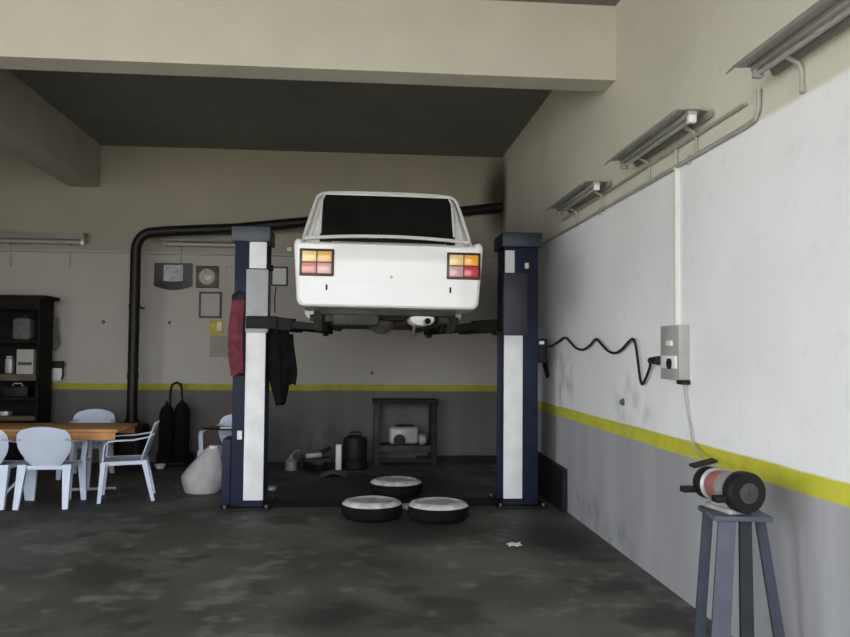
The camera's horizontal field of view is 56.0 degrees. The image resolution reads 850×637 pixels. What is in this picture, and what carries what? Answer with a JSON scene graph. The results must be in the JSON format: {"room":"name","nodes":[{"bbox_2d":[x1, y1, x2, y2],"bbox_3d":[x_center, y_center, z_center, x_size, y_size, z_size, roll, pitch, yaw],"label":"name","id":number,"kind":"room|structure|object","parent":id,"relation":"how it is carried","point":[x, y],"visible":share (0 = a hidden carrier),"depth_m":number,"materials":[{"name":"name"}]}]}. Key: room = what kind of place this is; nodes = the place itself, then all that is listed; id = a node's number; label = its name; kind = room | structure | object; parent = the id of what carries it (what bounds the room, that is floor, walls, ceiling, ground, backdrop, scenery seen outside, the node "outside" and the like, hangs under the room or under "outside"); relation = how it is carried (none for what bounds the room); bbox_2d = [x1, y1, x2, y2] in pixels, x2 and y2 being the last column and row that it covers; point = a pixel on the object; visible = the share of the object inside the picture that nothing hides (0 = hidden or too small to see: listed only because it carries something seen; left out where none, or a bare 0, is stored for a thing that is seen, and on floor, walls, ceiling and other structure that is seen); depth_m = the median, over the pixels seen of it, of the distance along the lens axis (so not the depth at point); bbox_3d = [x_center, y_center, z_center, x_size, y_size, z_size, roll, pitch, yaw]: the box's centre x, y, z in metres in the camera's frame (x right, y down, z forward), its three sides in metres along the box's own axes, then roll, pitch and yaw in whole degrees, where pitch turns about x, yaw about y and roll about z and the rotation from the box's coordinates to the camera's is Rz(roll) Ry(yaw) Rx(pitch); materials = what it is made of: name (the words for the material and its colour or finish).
{"room":"auto repair garage","nodes":[
{"label":"auto repair garage","id":0,"kind":"room"},
{"bbox_2d":[0,145,501,461],"bbox_3d":[-3.235,-0.204,11.708,9.260,4.550,0.250,1,-2,-5],"label":"wall","id":1,"kind":"structure","parent":0,"point":[140,188],"depth_m":11.63,"materials":[{"name":"paint"}]},
{"bbox_2d":[0,230,88,267],"bbox_3d":[-5.470,-0.983,11.281,1.320,0.493,0.280,1,-2,-5],"label":"lamp","id":2,"kind":"object","parent":1,"relation":"attached to","point":[42,237],"visible":1,"depth_m":11.25,"materials":[{"name":"grey metal"}]},
{"bbox_2d":[0,69,100,186],"bbox_3d":[-4.674,-2.303,9.034,0.420,0.610,5.000,1,-2,-5],"label":"beam","id":3,"kind":"structure","parent":1,"relation":"attached to","point":[32,129],"depth_m":9.59,"materials":[{"name":"paint"}]},
{"bbox_2d":[53,314,58,349],"bbox_3d":[-5.288,0.151,11.280,0.258,0.576,0.172,0,-3,20],"label":"hanging bag","id":4,"kind":"object","parent":1,"relation":"hanging from","point":[55,319],"visible":0.42,"depth_m":11.26,"materials":[{"name":"grey fabric"}]},
{"bbox_2d":[52,361,63,380],"bbox_3d":[-5.210,0.742,11.301,0.242,0.282,0.140,1,-2,-5],"label":"wall telephone","id":5,"kind":"object","parent":1,"relation":"attached to","point":[57,366],"visible":0.74,"depth_m":11.29,"materials":[{"name":"white plastic"}]},
{"bbox_2d":[0,250,293,256],"bbox_3d":[-4.681,-0.945,11.473,5.719,0.024,0.024,1,-2,-5],"label":"conduit","id":6,"kind":"object","parent":1,"relation":"attached to","point":[0,250],"visible":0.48,"depth_m":11.49,"materials":[{"name":"grey metal"}]},
{"bbox_2d":[154,263,192,289],"bbox_3d":[-3.632,-0.605,11.528,0.544,0.392,0.057,1,-2,-5],"label":"poster","id":7,"kind":"object","parent":1,"relation":"attached to","point":[169,276],"visible":1,"depth_m":11.54,"materials":[{"name":"grey paper"}]},
{"bbox_2d":[163,265,182,281],"bbox_3d":[-3.632,-0.652,11.536,0.272,0.241,0.025,1,-2,-5],"label":"picture","id":8,"kind":"object","parent":7,"relation":"attached to","point":[171,273],"depth_m":11.54},
{"bbox_2d":[159,235,234,267],"bbox_3d":[-3.115,-0.958,11.484,1.320,0.493,0.280,1,-2,-5],"label":"lamp","id":9,"kind":"object","parent":1,"relation":"attached to","point":[191,240],"visible":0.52,"depth_m":11.41,"materials":[{"name":"grey metal"}]},
{"bbox_2d":[196,266,218,287],"bbox_3d":[-3.152,-0.604,11.575,0.320,0.320,0.064,1,-2,-5],"label":"wall clock","id":10,"kind":"object","parent":1,"relation":"attached to","point":[206,276],"visible":1,"depth_m":11.56,"materials":[{"name":"brown wood"}]},
{"bbox_2d":[199,292,221,317],"bbox_3d":[-3.107,-0.197,11.578,0.319,0.382,0.030,1,-2,-5],"label":"framed certificate","id":11,"kind":"object","parent":1,"relation":"attached to","point":[210,303],"visible":1,"depth_m":11.57,"materials":[{"name":"white paper"}]},
{"bbox_2d":[201,294,219,315],"bbox_3d":[-3.107,-0.196,11.583,0.275,0.337,0.016,1,-2,-5],"label":"print","id":12,"kind":"object","parent":11,"relation":"attached to","point":[210,303],"depth_m":11.58,"materials":[{"name":"paper"}]},
{"bbox_2d":[210,320,223,334],"bbox_3d":[-3.011,0.126,11.569,0.196,0.213,0.014,1,-2,-5],"label":"calendar","id":13,"kind":"object","parent":1,"relation":"attached to","point":[216,326],"visible":1,"depth_m":11.57,"materials":[{"name":"yellow paper"}]},
{"bbox_2d":[217,322,221,330],"bbox_3d":[-2.976,0.115,11.570,0.069,0.131,0.008,1,-2,-5],"label":"print","id":14,"kind":"object","parent":13,"relation":"attached to","point":[219,324],"depth_m":11.56,"materials":[{"name":"paper"}]},
{"bbox_2d":[210,336,227,356],"bbox_3d":[-2.909,0.404,11.566,0.393,0.308,0.014,1,-2,-5],"label":"notice sheet","id":15,"kind":"object","parent":1,"relation":"attached to","point":[218,345],"visible":0.6,"depth_m":11.56,"materials":[{"name":"grey paper"}]},
{"bbox_2d":[225,266,234,285],"bbox_3d":[-2.799,-0.619,11.623,0.209,0.296,0.030,1,-2,-5],"label":"framed notice","id":16,"kind":"object","parent":1,"relation":"attached to","point":[229,270],"visible":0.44,"depth_m":11.62,"materials":[{"name":"paper"}]},
{"bbox_2d":[271,267,287,312],"bbox_3d":[-2.127,-0.418,11.673,0.241,0.677,0.030,1,-2,-5],"label":"framed picture","id":17,"kind":"object","parent":1,"relation":"attached to","point":[279,275],"visible":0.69,"depth_m":11.68,"materials":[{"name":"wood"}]},
{"bbox_2d":[272,268,285,284],"bbox_3d":[-2.126,-0.615,11.686,0.206,0.248,0.016,1,-2,-5],"label":"print","id":18,"kind":"object","parent":17,"relation":"attached to","point":[278,274],"depth_m":11.68,"materials":[{"name":"white paper"}]},
{"bbox_2d":[416,455,496,461],"bbox_3d":[0.493,2.065,11.796,1.260,0.090,0.030,1,-2,-5],"label":"baseboard","id":19,"kind":"structure","parent":1,"relation":"attached to","point":[440,458],"depth_m":11.79,"materials":[{"name":"black metal"}]},
{"bbox_2d":[8,0,619,156],"bbox_3d":[-2.642,-2.854,5.215,9.260,0.200,13.500,1,-2,-5],"label":"ceiling","id":20,"kind":"structure","parent":0,"point":[114,109],"depth_m":9.88,"materials":[{"name":"paint"}]},
{"bbox_2d":[0,462,731,636],"bbox_3d":[-2.684,1.892,5.012,9.260,0.200,13.500,1,-2,-5],"label":"floor","id":21,"kind":"structure","parent":0,"point":[127,564],"depth_m":5.94,"materials":[{"name":"concrete"}]},
{"bbox_2d":[0,430,28,509],"bbox_3d":[-4.450,1.500,8.197,0.612,0.833,0.602,1,-2,-3],"label":"plastic chair","id":22,"kind":"object","parent":21,"relation":"on","point":[5,465],"visible":0.84,"depth_m":8.02,"materials":[{"name":"white plastic"}]},
{"bbox_2d":[0,295,59,459],"bbox_3d":[-5.921,0.850,10.873,1.610,2.324,0.500,1,-2,-5],"label":"shelf unit","id":23,"kind":"object","parent":21,"relation":"on","point":[36,408],"visible":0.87,"depth_m":11.05,"materials":[{"name":"brown wood"}]},
{"bbox_2d":[0,411,12,415],"bbox_3d":[-5.653,1.278,10.788,0.116,0.060,0.160,1,-2,-5],"label":"tray","id":24,"kind":"object","parent":23,"relation":"on","point":[2,413],"visible":1,"depth_m":10.71,"materials":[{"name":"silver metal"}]},
{"bbox_2d":[5,356,14,373],"bbox_3d":[-5.601,0.626,10.800,0.103,0.240,0.120,1,-2,-5],"label":"tin","id":25,"kind":"object","parent":23,"relation":"on","point":[10,361],"visible":1,"depth_m":10.75,"materials":[{"name":"silver metal"}]},
{"bbox_2d":[2,383,33,396],"bbox_3d":[-5.518,0.963,10.844,0.336,0.189,0.220,1,-2,-5],"label":"box","id":26,"kind":"object","parent":23,"relation":"on","point":[7,391],"visible":1,"depth_m":10.74,"materials":[{"name":"black plastic"}]},
{"bbox_2d":[13,316,36,339],"bbox_3d":[-5.454,0.130,10.904,0.246,0.330,0.260,1,-2,-5],"label":"canister","id":27,"kind":"object","parent":23,"relation":"on","point":[24,327],"visible":0.98,"depth_m":10.79,"materials":[{"name":"grey metal"}]},
{"bbox_2d":[16,349,36,373],"bbox_3d":[-5.393,0.587,10.883,0.220,0.330,0.254,1,-2,-5],"label":"carton","id":28,"kind":"object","parent":23,"relation":"on","point":[26,358],"visible":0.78,"depth_m":10.76,"materials":[{"name":"cardboard"}]},
{"bbox_2d":[12,427,87,509],"bbox_3d":[-3.862,1.507,8.245,0.612,0.833,0.602,1,-2,-7],"label":"plastic chair","id":29,"kind":"object","parent":21,"relation":"on","point":[44,448],"visible":1,"depth_m":8.05,"materials":[{"name":"white plastic"}]},
{"bbox_2d":[0,423,137,498],"bbox_3d":[-4.435,1.565,8.853,2.223,0.751,0.800,1,-2,-5],"label":"table","id":30,"kind":"object","parent":21,"relation":"on","point":[90,432],"visible":0.62,"depth_m":8.69,"materials":[{"name":"orange wood"}]},
{"bbox_2d":[56,409,115,479],"bbox_3d":[-4.268,1.585,10.146,0.612,0.833,0.602,1,-2,-7],"label":"plastic chair","id":31,"kind":"object","parent":21,"relation":"on","point":[91,415],"visible":0.51,"depth_m":10.37,"materials":[{"name":"white plastic"}]},
{"bbox_2d":[97,421,159,503],"bbox_3d":[-3.204,1.532,8.687,0.602,0.833,0.612,1,-3,-18],"label":"plastic chair","id":32,"kind":"object","parent":21,"relation":"on","point":[143,459],"visible":1,"depth_m":8.51,"materials":[{"name":"white plastic"}]},
{"bbox_2d":[113,418,148,468],"bbox_3d":[-4.014,1.706,10.923,0.460,0.667,0.480,1,-2,-5],"label":"stove","id":33,"kind":"object","parent":21,"relation":"on","point":[136,447],"visible":0.62,"depth_m":10.75,"materials":[{"name":"metal"}]},
{"bbox_2d":[126,202,502,418],"bbox_3d":[-1.474,-0.178,11.441,5.261,3.186,0.574,1,-2,-5],"label":"stovepipe","id":34,"kind":"object","parent":33,"relation":"attached to","point":[134,306],"visible":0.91,"depth_m":11.01,"materials":[{"name":"metal"}]},
{"bbox_2d":[155,464,165,468],"bbox_3d":[-3.595,2.006,10.856,0.150,0.055,0.150,1,-2,-5],"label":"bowl","id":35,"kind":"object","parent":21,"relation":"on","point":[158,466],"visible":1,"depth_m":10.81,"materials":[{"name":"white ceramic"}]},
{"bbox_2d":[156,381,193,464],"bbox_3d":[-3.483,1.462,11.140,0.490,1.168,0.320,1,-2,-5],"label":"cart","id":36,"kind":"object","parent":21,"relation":"on","point":[174,426],"visible":0.97,"depth_m":11.02,"materials":[{"name":"black painted metal"},{"name":"black steel"},{"name":"black rubber"}]},
{"bbox_2d":[181,445,221,493],"bbox_3d":[-2.509,1.704,9.074,0.485,0.525,0.358,1,-2,-5],"label":"sack","id":37,"kind":"object","parent":21,"relation":"on","point":[203,475],"visible":0.94,"depth_m":8.96,"materials":[{"name":"white fabric"}]},
{"bbox_2d":[197,414,231,458],"bbox_3d":[-2.348,1.581,9.658,0.612,0.833,0.602,0,-3,12],"label":"plastic chair","id":38,"kind":"object","parent":21,"relation":"on","point":[226,420],"visible":0.15,"depth_m":9.88,"materials":[{"name":"white plastic"}]},
{"bbox_2d":[202,426,231,430],"bbox_3d":[-2.319,1.310,9.586,0.620,0.036,0.306,0,-3,12],"label":"tray","id":39,"kind":"object","parent":38,"relation":"on","point":[229,428],"visible":0.48,"depth_m":9.48,"materials":[{"name":"black plastic"}]},
{"bbox_2d":[268,485,275,490],"bbox_3d":[-1.754,1.948,9.174,0.100,0.060,0.100,1,-2,-5],"label":"metal cup","id":40,"kind":"object","parent":21,"relation":"on","point":[270,488],"visible":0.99,"depth_m":9.14,"materials":[{"name":"silver metal"}]},
{"bbox_2d":[285,450,299,470],"bbox_3d":[-1.805,1.910,10.814,0.167,0.275,0.168,-2,-3,40],"label":"can","id":41,"kind":"object","parent":21,"relation":"on","point":[290,463],"visible":1,"depth_m":10.76,"materials":[{"name":"grey metal"}]},
{"bbox_2d":[299,454,303,470],"bbox_3d":[-1.657,1.937,10.776,0.064,0.220,0.064,1,-2,-5],"label":"bottle","id":42,"kind":"object","parent":21,"relation":"on","point":[301,467],"visible":1,"depth_m":10.75,"materials":[{"name":"black plastic"}]},
{"bbox_2d":[304,446,331,470],"bbox_3d":[-1.450,1.889,10.846,0.370,0.324,0.280,1,-2,-5],"label":"jack","id":43,"kind":"object","parent":21,"relation":"on","point":[312,459],"visible":1,"depth_m":10.74,"materials":[{"name":"grey metal"}]},
{"bbox_2d":[320,470,346,476],"bbox_3d":[-1.183,2.001,10.408,0.340,0.055,0.403,1,-2,-5],"label":"rag","id":44,"kind":"object","parent":21,"relation":"on","point":[330,472],"visible":1,"depth_m":10.38,"materials":[{"name":"grey fabric"}]},
{"bbox_2d":[335,444,341,469],"bbox_3d":[-1.175,1.883,10.870,0.080,0.345,0.100,1,-2,-5],"label":"box","id":45,"kind":"object","parent":21,"relation":"on","point":[338,458],"visible":0.92,"depth_m":10.82,"materials":[{"name":"white cardboard"}]},
{"bbox_2d":[343,431,366,469],"bbox_3d":[-0.960,1.808,10.992,0.344,0.509,0.342,1,-2,-5],"label":"drum","id":46,"kind":"object","parent":21,"relation":"on","point":[354,446],"visible":1,"depth_m":10.86,"materials":[{"name":"black plastic"}]},
{"bbox_2d":[342,496,401,522],"bbox_3d":[-0.514,1.841,7.743,0.584,0.174,0.584,1,-2,-5],"label":"tyre","id":47,"kind":"object","parent":21,"relation":"on","point":[369,509],"visible":1,"depth_m":7.53,"materials":[{"name":"black rubber"}]},
{"bbox_2d":[220,226,547,510],"bbox_3d":[-0.423,0.536,8.882,3.385,2.880,1.724,1,-2,-5],"label":"lift","id":48,"kind":"object","parent":21,"relation":"on","point":[244,487],"visible":0.91,"depth_m":8.38,"materials":[{"name":"blue paint"}]},
{"bbox_2d":[227,290,245,376],"bbox_3d":[-1.918,0.151,8.162,0.181,0.881,0.074,1,-2,-5],"label":"jacket","id":49,"kind":"object","parent":48,"relation":"hanging from","point":[238,307],"visible":1,"depth_m":8.13,"materials":[{"name":"red fabric"}]},
{"bbox_2d":[237,431,241,439],"bbox_3d":[-1.886,1.187,8.145,0.050,0.090,0.030,1,-2,-5],"label":"switch","id":50,"kind":"object","parent":48,"relation":"attached to","point":[239,433],"depth_m":8.13,"materials":[{"name":"white plastic"}]},
{"bbox_2d":[266,329,296,405],"bbox_3d":[-1.500,0.473,8.328,0.342,0.860,0.194,1,-2,-5],"label":"jacket","id":51,"kind":"object","parent":48,"relation":"hanging from","point":[281,365],"visible":0.91,"depth_m":8.26,"materials":[{"name":"black fabric"}]},
{"bbox_2d":[294,191,482,337],"bbox_3d":[-0.485,-0.483,8.984,1.669,1.460,4.191,1,-2,-5],"label":"car","id":52,"kind":"object","parent":48,"relation":"on","point":[380,262],"visible":0.96,"depth_m":6.98,"materials":[{"name":"white paint"}]},
{"bbox_2d":[299,248,333,275],"bbox_3d":[-0.929,-0.482,6.879,0.298,0.238,0.046,1,-2,-5],"label":"tail lamp","id":53,"kind":"object","parent":52,"relation":"attached to","point":[312,261],"depth_m":6.85,"materials":[{"name":"multicoloured plastic"}]},
{"bbox_2d":[447,252,480,279],"bbox_3d":[0.336,-0.456,6.987,0.298,0.238,0.046,1,-2,-5],"label":"tail lamp","id":54,"kind":"object","parent":52,"relation":"attached to","point":[460,265],"depth_m":6.96,"materials":[{"name":"multicoloured plastic"}]},
{"bbox_2d":[370,476,421,497],"bbox_3d":[-0.328,1.897,9.016,0.584,0.174,0.584,2,-3,-29],"label":"tyre","id":55,"kind":"object","parent":21,"relation":"on","point":[388,486],"visible":0.99,"depth_m":8.80,"materials":[{"name":"black rubber"}]},
{"bbox_2d":[372,398,438,466],"bbox_3d":[-0.291,1.623,11.470,0.928,0.931,0.460,1,-2,-5],"label":"workbench","id":56,"kind":"object","parent":21,"relation":"on","point":[430,446],"visible":1,"depth_m":11.27,"materials":[{"name":"metal"}]},
{"bbox_2d":[379,442,430,451],"bbox_3d":[-0.293,1.844,11.460,0.728,0.090,0.420,1,-2,-5],"label":"shelf","id":57,"kind":"object","parent":56,"relation":"attached to","point":[383,446],"depth_m":11.26,"materials":[{"name":"grey metal"}]},
{"bbox_2d":[388,424,426,445],"bbox_3d":[-0.244,1.664,11.412,0.550,0.295,0.233,1,-2,-11],"label":"gearbox","id":58,"kind":"object","parent":56,"relation":"on","point":[399,434],"visible":1,"depth_m":11.33,"materials":[{"name":"grey metal"}]},
{"bbox_2d":[402,503,408,509],"bbox_3d":[-0.195,1.922,8.191,0.124,0.055,0.124,1,-2,-5],"label":"cap","id":59,"kind":"object","parent":21,"relation":"on","point":[405,505],"visible":0.56,"depth_m":8.14,"materials":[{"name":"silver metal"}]},
{"bbox_2d":[408,497,468,523],"bbox_3d":[0.129,1.845,7.696,0.584,0.174,0.584,-1,-3,28],"label":"tyre","id":60,"kind":"object","parent":21,"relation":"on","point":[429,510],"visible":1,"depth_m":7.48,"materials":[{"name":"black rubber"}]},
{"bbox_2d":[506,542,520,546],"bbox_3d":[0.740,1.878,6.649,0.130,0.016,0.102,1,-2,-5],"label":"scrap","id":61,"kind":"object","parent":21,"relation":"on","point":[510,543],"visible":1,"depth_m":6.63,"materials":[{"name":"white paper"}]},
{"bbox_2d":[538,451,566,511],"bbox_3d":[1.353,1.760,8.819,0.055,0.460,1.430,1,-2,-5],"label":"board","id":62,"kind":"object","parent":21,"relation":"on","point":[552,477],"visible":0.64,"depth_m":8.50,"materials":[{"name":"black plastic"}]},
{"bbox_2d":[693,505,784,636],"bbox_3d":[1.517,1.354,3.763,0.464,0.858,0.430,0,-2,7],"label":"stand","id":63,"kind":"object","parent":21,"relation":"on","point":[721,617],"visible":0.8,"depth_m":3.73,"materials":[{"name":"paint"}]},
{"bbox_2d":[680,385,765,514],"bbox_3d":[1.486,0.670,4.460,0.337,0.568,1.506,0,-2,4],"label":"grinder","id":64,"kind":"object","parent":63,"relation":"on","point":[737,492],"visible":1,"depth_m":3.76,"materials":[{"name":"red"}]},
{"bbox_2d":[502,0,849,636],"bbox_3d":[1.836,-0.429,5.376,0.250,4.550,13.250,1,-2,-5],"label":"wall","id":65,"kind":"structure","parent":0,"point":[764,212],"depth_m":4.98,"materials":[{"name":"paint"}]},
{"bbox_2d":[0,0,615,91],"bbox_3d":[-2.762,-2.379,6.541,8.760,0.638,0.300,1,-2,-5],"label":"beam","id":66,"kind":"structure","parent":65,"relation":"attached to","point":[466,43],"depth_m":6.58,"materials":[{"name":"paint"}]},
{"bbox_2d":[542,359,548,377],"bbox_3d":[1.356,0.550,8.997,0.040,0.226,0.230,1,-2,-5],"label":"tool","id":67,"kind":"object","parent":65,"relation":"hanging from","point":[545,367],"visible":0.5,"depth_m":8.95,"materials":[{"name":"black plastic"}]},
{"bbox_2d":[545,180,609,225],"bbox_3d":[1.400,-1.041,7.440,0.280,0.224,1.320,1,-2,-5],"label":"lamp","id":68,"kind":"object","parent":65,"relation":"attached to","point":[587,189],"visible":0.94,"depth_m":7.28,"materials":[{"name":"grey metal"}]},
{"bbox_2d":[547,337,660,384],"bbox_3d":[1.462,0.346,7.197,0.138,0.408,3.506,1,-2,-5],"label":"power cable","id":69,"kind":"object","parent":65,"relation":"attached to","point":[656,360],"visible":0.94,"depth_m":6.10,"materials":[{"name":"black plastic"}]},
{"bbox_2d":[619,398,624,405],"bbox_3d":[1.588,0.674,6.459,0.030,0.058,0.060,1,-2,-5],"label":"wall hook","id":70,"kind":"object","parent":65,"relation":"attached to","point":[622,401],"visible":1,"depth_m":6.44,"materials":[{"name":"green plastic"}]},
{"bbox_2d":[541,89,761,247],"bbox_3d":[1.465,-0.977,8.111,0.031,0.188,7.688,1,-2,-5],"label":"conduit","id":71,"kind":"object","parent":65,"relation":"attached to","point":[754,119],"visible":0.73,"depth_m":5.22,"materials":[{"name":"grey metal"}]},
{"bbox_2d":[561,102,746,220],"bbox_3d":[1.610,-1.112,6.428,0.022,0.022,3.974,1,-2,-5],"label":"conduit","id":72,"kind":"object","parent":65,"relation":"attached to","point":[742,105],"visible":1,"depth_m":5.52,"materials":[{"name":"grey metal"}]},
{"bbox_2d":[603,108,711,179],"bbox_3d":[1.568,-1.142,5.503,0.280,0.224,1.320,1,-2,-5],"label":"lamp","id":73,"kind":"object","parent":65,"relation":"attached to","point":[681,121],"visible":0.93,"depth_m":5.33,"materials":[{"name":"grey metal"}]},
{"bbox_2d":[660,325,689,384],"bbox_3d":[1.656,0.241,5.329,0.100,0.388,0.336,1,-2,-5],"label":"box","id":74,"kind":"object","parent":65,"relation":"attached to","point":[675,339],"visible":1,"depth_m":5.22,"materials":[{"name":"white plastic"}]},
{"bbox_2d":[666,358,671,368],"bbox_3d":[1.615,0.299,5.293,0.015,0.070,0.070,1,-2,-5],"label":"socket","id":75,"kind":"object","parent":74,"relation":"attached to","point":[668,360],"depth_m":5.28,"materials":[{"name":"black plastic"}]},
{"bbox_2d":[666,340,672,345],"bbox_3d":[1.629,0.164,5.330,0.016,0.036,0.096,1,-2,-5],"label":"switch","id":76,"kind":"object","parent":74,"relation":"attached to","point":[668,342],"depth_m":5.31,"materials":[{"name":"white plastic"}]},
{"bbox_2d":[674,148,676,164],"bbox_3d":[1.697,-1.091,5.415,0.022,0.130,0.022,0,-3,18],"label":"conduit riser","id":77,"kind":"object","parent":65,"relation":"attached to","point":[675,150],"visible":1,"depth_m":5.41,"materials":[{"name":"white plastic"}]},
{"bbox_2d":[673,167,679,324],"bbox_3d":[1.695,-0.478,5.389,0.030,1.098,0.028,1,-2,-5],"label":"conduit","id":78,"kind":"object","parent":65,"relation":"attached to","point":[675,170],"visible":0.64,"depth_m":5.38,"materials":[{"name":"white plastic"}]},
{"bbox_2d":[726,0,849,93],"bbox_3d":[1.744,-1.227,3.477,0.280,0.224,1.320,1,-2,-5],"label":"lamp","id":79,"kind":"object","parent":65,"relation":"attached to","point":[824,19],"visible":1,"depth_m":3.71,"materials":[{"name":"grey metal"}]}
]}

